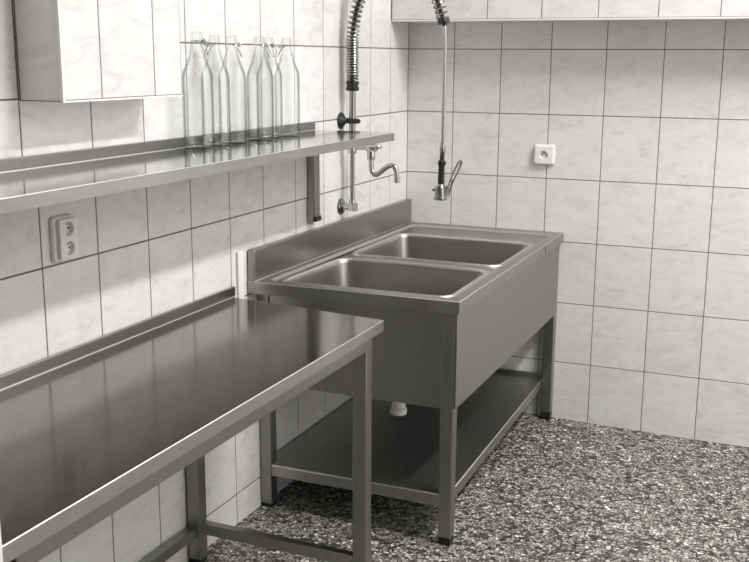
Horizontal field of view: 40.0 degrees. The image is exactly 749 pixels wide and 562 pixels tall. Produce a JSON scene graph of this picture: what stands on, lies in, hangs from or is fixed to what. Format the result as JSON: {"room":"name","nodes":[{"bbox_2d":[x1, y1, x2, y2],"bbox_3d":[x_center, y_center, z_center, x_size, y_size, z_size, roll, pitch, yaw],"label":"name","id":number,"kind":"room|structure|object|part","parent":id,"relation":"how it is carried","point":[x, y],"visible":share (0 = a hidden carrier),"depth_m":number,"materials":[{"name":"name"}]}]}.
{"room":"commercial kitchen","nodes":[
{"label":"commercial kitchen","id":0,"kind":"room"},
{"bbox_2d":[0,0,408,561],"bbox_3d":[-1.057,-0.515,1.483,0.051,3.470,6.000,5,13,22],"label":"wall","id":1,"kind":"structure","parent":0,"point":[145,252],"depth_m":2.87,"materials":[{"name":"tile"}]},
{"bbox_2d":[14,0,60,100],"bbox_3d":[-0.695,-1.360,1.945,0.106,2.008,0.001,5,13,22],"label":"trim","id":2,"kind":"structure","parent":1,"relation":"attached to","point":[36,30],"depth_m":2.14,"materials":[{"name":"tile"}]},
{"bbox_2d":[49,213,78,262],"bbox_3d":[-0.703,-0.097,2.337,0.020,0.106,0.076,5,13,22],"label":"wall socket","id":3,"kind":"object","parent":1,"relation":"attached to","point":[63,228],"visible":1,"depth_m":2.32,"materials":[{"name":"white plastic"}]},
{"bbox_3d":[-0.699,-0.097,2.339,0.013,0.090,0.060,5,13,22],"label":"plate","id":4,"kind":"part","parent":3,"relation":"part of","materials":[{"name":"white plastic"}]},
{"bbox_2d":[13,0,182,102],"bbox_3d":[-0.606,-1.401,2.142,0.117,2.013,0.444,5,13,22],"label":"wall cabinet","id":5,"kind":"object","parent":1,"relation":"attached to","point":[108,49],"depth_m":2.28,"materials":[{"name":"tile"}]},
{"bbox_2d":[0,122,393,223],"bbox_3d":[-0.484,-0.152,2.486,0.297,0.342,2.115,5,13,22],"label":"wall shelf","id":6,"kind":"object","parent":1,"relation":"attached to","point":[31,181],"visible":1,"depth_m":2.38,"materials":[{"name":"metal"}]},
{"bbox_2d":[182,37,214,148],"bbox_3d":[-0.463,-0.499,2.695,0.081,0.300,0.081,2,12,8],"label":"glass bottle","id":7,"kind":"object","parent":6,"relation":"on","point":[204,40],"visible":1,"depth_m":2.69,"materials":[{"name":"clear glass"}]},
{"bbox_2d":[201,42,230,145],"bbox_3d":[-0.430,-0.514,2.780,0.077,0.294,0.077,3,13,13],"label":"glass bottle","id":8,"kind":"object","parent":6,"relation":"on","point":[207,44],"visible":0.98,"depth_m":2.77,"materials":[{"name":"clear glass"}]},
{"bbox_2d":[218,37,246,143],"bbox_3d":[-0.395,-0.531,2.861,0.077,0.294,0.077,0,12,-2],"label":"glass bottle","id":9,"kind":"object","parent":6,"relation":"on","point":[239,43],"visible":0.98,"depth_m":2.85,"materials":[{"name":"clear glass"}]},
{"bbox_2d":[246,37,273,140],"bbox_3d":[-0.330,-0.554,2.968,0.077,0.294,0.077,1,12,3],"label":"glass bottle","id":10,"kind":"object","parent":6,"relation":"on","point":[266,44],"visible":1,"depth_m":2.96,"materials":[{"name":"clear glass"}]},
{"bbox_2d":[256,43,282,137],"bbox_3d":[-0.313,-0.575,3.063,0.077,0.294,0.077,8,14,32],"label":"glass bottle","id":11,"kind":"object","parent":6,"relation":"on","point":[273,45],"visible":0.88,"depth_m":3.06,"materials":[{"name":"clear glass"}]},
{"bbox_2d":[274,43,299,136],"bbox_3d":[-0.267,-0.590,3.137,0.077,0.294,0.077,0,12,-2],"label":"glass bottle","id":12,"kind":"object","parent":6,"relation":"on","point":[279,45],"visible":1,"depth_m":3.13,"materials":[{"name":"clear glass"}]},
{"bbox_3d":[-0.216,-0.229,3.477,0.022,0.075,0.003,5,13,22],"label":"wall plate","id":13,"kind":"part","parent":6,"relation":"part of","materials":[{"name":"metal"}]},
{"bbox_2d":[236,251,243,298],"bbox_3d":[-0.404,-0.009,3.099,0.008,0.162,0.032,5,13,22],"label":"trim","id":14,"kind":"structure","parent":1,"relation":"attached to","point":[239,255],"depth_m":3.09,"materials":[{"name":"white paint"}]},
{"bbox_2d":[337,0,461,214],"bbox_3d":[0.091,-0.687,3.547,0.456,0.954,0.062,5,13,22],"label":"tap","id":15,"kind":"object","parent":1,"relation":"attached to","point":[442,192],"visible":0.98,"depth_m":3.58,"materials":[{"name":"silver metal"}]},
{"bbox_3d":[0.008,-0.473,3.624,0.034,0.019,0.021,5,13,22],"label":"tap handle","id":16,"kind":"part","parent":15,"relation":"part of","materials":[{"name":"silver metal"}]},
{"bbox_3d":[0.032,-0.405,3.634,0.126,0.112,0.030,5,13,22],"label":"spout","id":17,"kind":"part","parent":15,"relation":"part of","materials":[{"name":"silver metal"}]},
{"bbox_3d":[0.272,-0.352,3.542,0.060,0.134,0.018,5,13,22],"label":"spray lever","id":18,"kind":"part","parent":15,"relation":"part of","materials":[{"name":"silver metal"}]},
{"bbox_2d":[189,413,748,561],"bbox_3d":[0.382,1.266,1.239,3.200,0.200,6.100,5,13,22],"label":"floor","id":19,"kind":"structure","parent":0,"point":[554,489],"depth_m":3.37,"materials":[{"name":"stone"}]},
{"bbox_2d":[0,527,2,561],"bbox_3d":[-0.899,0.691,1.351,0.535,0.910,0.621,5,13,22],"label":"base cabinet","id":20,"kind":"object","parent":19,"relation":"on","point":[1,553],"visible":1,"depth_m":1.47,"materials":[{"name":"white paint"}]},
{"bbox_2d":[0,286,383,561],"bbox_3d":[-0.485,0.564,2.347,0.524,0.774,1.534,5,13,22],"label":"work table","id":21,"kind":"object","parent":19,"relation":"on","point":[87,429],"visible":1,"depth_m":2.22,"materials":[{"name":"metal"}]},
{"bbox_3d":[-0.507,0.461,2.904,0.040,0.689,0.040,5,13,22],"label":"leg","id":22,"kind":"part","parent":21,"relation":"part of","materials":[{"name":"metal"}]},
{"bbox_3d":[-0.034,0.485,2.806,0.040,0.689,0.040,5,13,22],"label":"leg","id":23,"kind":"part","parent":21,"relation":"part of","materials":[{"name":"metal"}]},
{"bbox_2d":[248,199,563,545],"bbox_3d":[0.180,0.236,3.690,0.673,0.881,1.338,5,13,22],"label":"sink","id":24,"kind":"object","parent":19,"relation":"on","point":[455,303],"visible":0.98,"depth_m":3.40,"materials":[{"name":"metal"}]},
{"bbox_3d":[-0.342,0.375,3.291,0.040,0.708,0.040,5,13,22],"label":"leg","id":25,"kind":"part","parent":24,"relation":"part of","materials":[{"name":"metal"}]},
{"bbox_2d":[248,199,410,280],"bbox_3d":[-0.116,-0.172,3.730,0.023,0.105,1.332,5,13,22],"label":"backsplash","id":26,"kind":"structure","parent":24,"relation":"attached to","point":[265,260],"depth_m":3.56,"materials":[{"name":"metal"}]},
{"bbox_3d":[0.220,0.429,3.056,0.040,0.708,0.040,5,13,22],"label":"leg","id":27,"kind":"part","parent":24,"relation":"part of","materials":[{"name":"metal"}]},
{"bbox_3d":[0.712,0.190,4.170,0.040,0.708,0.040,5,13,22],"label":"leg","id":28,"kind":"part","parent":24,"relation":"part of","materials":[{"name":"metal"}]},
{"bbox_2d":[406,20,748,447],"bbox_3d":[1.575,-0.960,3.605,3.200,3.470,0.051,5,13,22],"label":"wall","id":29,"kind":"structure","parent":0,"point":[646,188],"depth_m":4.01,"materials":[{"name":"tile"}]},
{"bbox_2d":[534,144,555,164],"bbox_3d":[0.669,-0.497,4.056,0.085,0.081,0.020,5,13,22],"label":"wall socket","id":30,"kind":"object","parent":29,"relation":"attached to","point":[544,154],"visible":1,"depth_m":4.05,"materials":[{"name":"white plastic"}]},
{"bbox_2d":[391,0,748,22],"bbox_3d":[1.533,-1.762,3.314,3.097,1.779,0.190,5,13,22],"label":"soffit","id":31,"kind":"structure","parent":29,"relation":"attached to","point":[404,11],"depth_m":3.75,"materials":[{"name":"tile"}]}
]}

